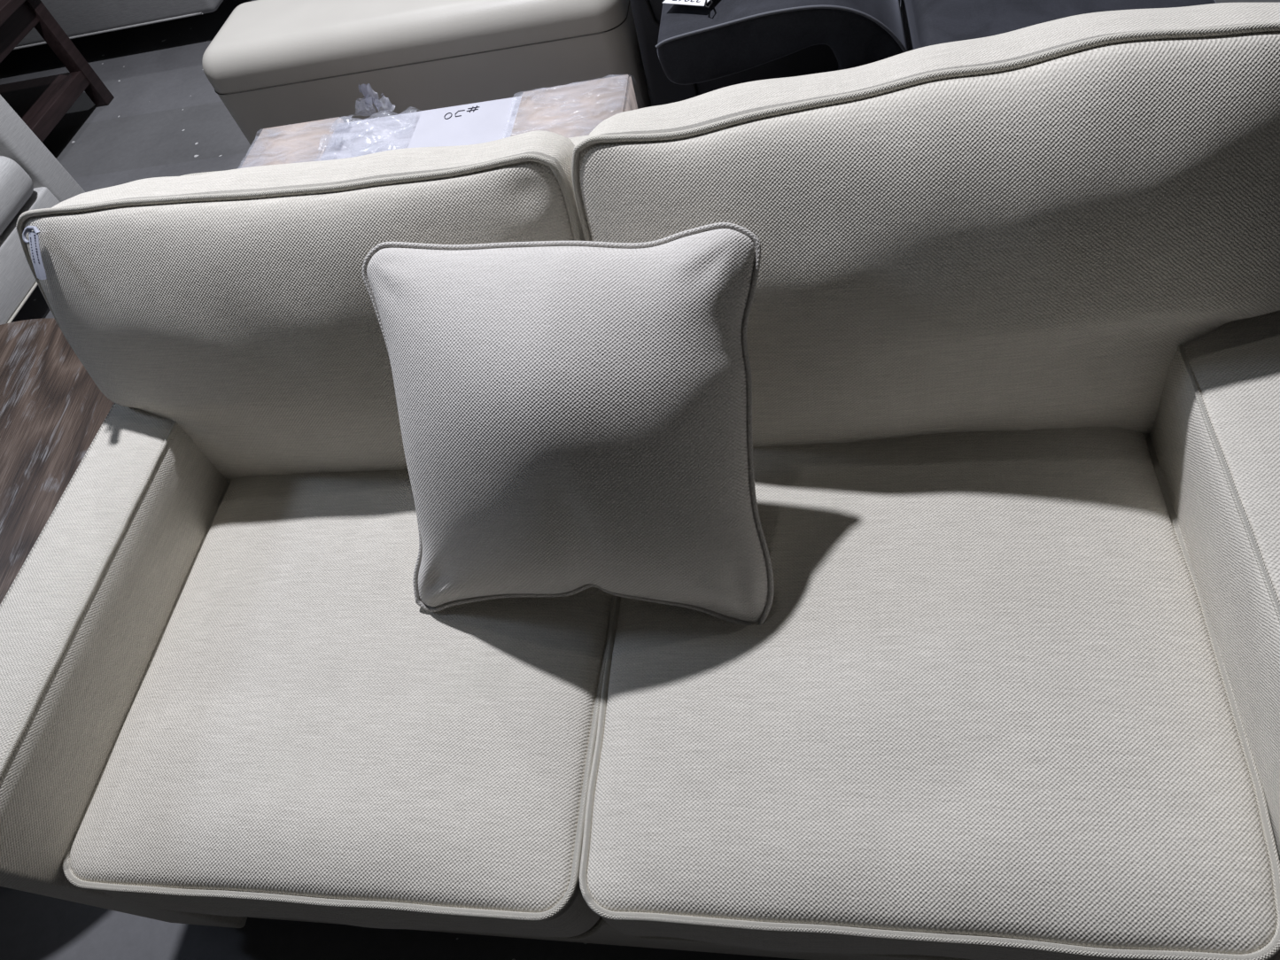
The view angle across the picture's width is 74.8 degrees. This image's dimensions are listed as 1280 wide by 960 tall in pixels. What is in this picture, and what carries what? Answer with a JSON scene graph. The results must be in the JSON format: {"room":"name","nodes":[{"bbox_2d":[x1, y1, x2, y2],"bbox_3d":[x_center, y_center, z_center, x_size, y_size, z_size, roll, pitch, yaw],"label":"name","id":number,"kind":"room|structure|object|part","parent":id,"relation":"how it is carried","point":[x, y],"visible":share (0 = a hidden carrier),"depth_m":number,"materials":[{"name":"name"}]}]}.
{"room":"store","nodes":[
{"label":"store","id":0,"kind":"room"},
{"bbox_2d":[0,0,1279,959],"bbox_3d":[-0.416,-1.569,3.113,16.000,0.050,14.000,-3,55,12],"label":"floor","id":1,"kind":"structure","parent":0,"point":[164,117],"depth_m":3.09,"materials":[{"name":"concrete"}]},
{"bbox_2d":[0,94,85,325],"bbox_3d":[-2.380,-0.802,2.547,0.860,0.780,0.770,-3,55,12],"label":"slipper chair","id":2,"kind":"object","parent":1,"relation":"on","point":[32,178],"visible":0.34,"depth_m":2.62,"materials":[{"name":"white fabric"}]},
{"bbox_2d":[0,155,33,235],"bbox_3d":[-2.368,-0.711,2.558,0.850,0.145,0.635,-3,55,12],"label":"seat cushion","id":3,"kind":"object","parent":2,"relation":"on","point":[16,179],"depth_m":2.59,"materials":[{"name":"white fabric"}]},
{"bbox_3d":[-2.375,-1.098,2.691,0.835,0.680,0.120,-3,55,12],"label":"backrest","id":4,"kind":"part","parent":2,"relation":"part of","materials":[{"name":"white fabric"}]},
{"bbox_2d":[0,318,114,605],"bbox_3d":[-1.245,0.164,1.726,0.840,0.550,0.840,-3,55,12],"label":"side table","id":5,"kind":"object","parent":1,"relation":"on","point":[52,410],"visible":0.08,"depth_m":1.52,"materials":[{"name":"brown wood"}]},
{"bbox_2d":[0,0,114,142],"bbox_3d":[-2.965,-1.409,3.305,1.330,0.485,0.920,-3,55,12],"label":"coffee table","id":6,"kind":"object","parent":1,"relation":"on","point":[41,103],"visible":0.79,"depth_m":3.36,"materials":[{"name":"brown wood"}]},
{"bbox_2d":[0,72,69,124],"bbox_3d":[-2.934,-1.363,3.404,1.143,0.018,0.760,-3,55,12],"label":"shelf","id":7,"kind":"object","parent":6,"relation":"attached to","point":[27,98],"depth_m":3.45,"materials":[{"name":"brown wood"}]},
{"bbox_3d":[-2.338,-1.748,3.408,0.060,0.450,0.060,-3,55,12],"label":"leg","id":8,"kind":"part","parent":6,"relation":"part of","materials":[{"name":"brown wood"}]},
{"bbox_2d":[12,0,223,50],"bbox_3d":[-2.888,-2.481,3.812,2.160,0.850,0.871,-3,55,12],"label":"couch","id":9,"kind":"object","parent":1,"relation":"on","point":[78,19],"visible":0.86,"depth_m":3.62,"materials":[{"name":"grey fabric"}]},
{"bbox_2d":[201,0,651,147],"bbox_3d":[-0.610,-1.216,2.552,1.264,0.528,0.362,-3,55,12],"label":"ottoman","id":10,"kind":"object","parent":1,"relation":"on","point":[271,63],"visible":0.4,"depth_m":2.33,"materials":[{"name":"beige fabric"}]},
{"bbox_2d":[240,74,637,168],"bbox_3d":[-0.460,-0.665,2.096,1.001,0.557,0.364,-3,55,12],"label":"wrapped package","id":11,"kind":"object","parent":1,"relation":"on","point":[573,110],"visible":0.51,"depth_m":1.95,"materials":[{"name":"white plastic"}]},
{"bbox_2d":[0,2,1279,959],"bbox_3d":[-0.009,0.075,1.222,1.750,0.962,1.048,-3,55,12],"label":"sofa","id":12,"kind":"object","parent":1,"relation":"on","point":[1008,687],"visible":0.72,"depth_m":1.01,"materials":[{"name":"beige fabric"}]},
{"bbox_2d":[22,225,46,279],"bbox_3d":[-0.859,-0.321,1.184,0.031,0.049,0.065,-8,54,8],"label":"price tag","id":13,"kind":"object","parent":12,"relation":"attached to","point":[34,238],"visible":1,"depth_m":1.18,"materials":[{"name":"paper"}]},
{"bbox_3d":[-0.753,0.192,1.468,0.152,0.574,0.982,-3,55,12],"label":"arm","id":14,"kind":"part","parent":12,"relation":"part of"},
{"bbox_2d":[23,130,584,479],"bbox_3d":[-0.458,-0.228,1.288,0.872,0.484,0.324,-3,55,12],"label":"cushion","id":15,"kind":"object","parent":12,"relation":"on","point":[228,320],"depth_m":1.16,"materials":[{"name":"beige fabric"}]},
{"bbox_2d":[69,469,612,937],"bbox_3d":[-0.363,0.220,1.270,0.729,0.217,0.802,-3,55,12],"label":"seat cushion","id":16,"kind":"object","parent":12,"relation":"on","point":[282,729],"depth_m":1.08,"materials":[{"name":"beige fabric"}]},
{"bbox_2d":[362,222,774,625],"bbox_3d":[-0.089,-0.055,1.052,0.502,0.372,0.358,-3,55,12],"label":"throw pillow","id":17,"kind":"object","parent":12,"relation":"on","point":[575,416],"visible":1,"depth_m":0.96,"materials":[{"name":"grey fabric"}]},
{"bbox_3d":[0.028,-0.236,1.480,1.700,0.724,0.240,-3,55,12],"label":"frame","id":18,"kind":"part","parent":12,"relation":"part of","materials":[{"name":"beige fabric"}]},
{"bbox_3d":[0.002,0.623,1.181,1.412,0.245,0.045,-3,55,12],"label":"rail","id":19,"kind":"part","parent":12,"relation":"part of","materials":[{"name":"beige fabric"}]},
{"bbox_2d":[578,2,1279,447],"bbox_3d":[0.385,-0.283,1.104,0.899,0.515,0.345,-3,55,12],"label":"cushion","id":20,"kind":"object","parent":12,"relation":"on","point":[1042,235],"depth_m":0.96,"materials":[{"name":"beige fabric"}]},
{"bbox_2d":[586,426,1276,959],"bbox_3d":[0.325,0.187,1.119,0.740,0.219,0.800,-3,55,12],"label":"seat cushion","id":21,"kind":"object","parent":12,"relation":"on","point":[994,697],"depth_m":0.94,"materials":[{"name":"beige fabric"}]},
{"bbox_3d":[0.766,0.123,1.136,0.152,0.574,0.982,-3,55,12],"label":"arm","id":22,"kind":"part","parent":12,"relation":"part of"},
{"bbox_2d":[629,0,837,106],"bbox_3d":[0.333,-1.502,2.391,0.635,0.670,0.791,-3,55,12],"label":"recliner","id":23,"kind":"object","parent":1,"relation":"on","point":[818,58],"visible":0.12,"depth_m":2.27,"materials":[{"name":"black leather"}]},
{"bbox_2d":[655,0,1216,85],"bbox_3d":[0.636,-1.144,1.981,1.102,0.860,1.310,-3,55,12],"label":"velvet sofa","id":24,"kind":"object","parent":1,"relation":"on","point":[695,44],"visible":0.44,"depth_m":1.73,"materials":[{"name":"fabric"}]},
{"bbox_2d":[662,0,713,8],"bbox_3d":[0.118,-1.025,1.769,0.130,0.014,0.091,27,66,29],"label":"price card","id":25,"kind":"object","parent":24,"relation":"on","point":[697,3],"visible":1,"depth_m":1.76,"materials":[{"name":"white paper"}]},
{"bbox_3d":[0.373,-0.960,2.041,0.547,0.601,0.470,-3,55,12],"label":"arm","id":26,"kind":"part","parent":24,"relation":"part of","materials":[{"name":"fabric"}]},
{"bbox_2d":[899,0,1216,51],"bbox_3d":[0.901,-1.110,1.910,0.557,0.170,1.080,-3,55,12],"label":"seat cushion","id":27,"kind":"object","parent":24,"relation":"on","point":[926,22],"depth_m":1.74,"materials":[{"name":"fabric"}]}
]}

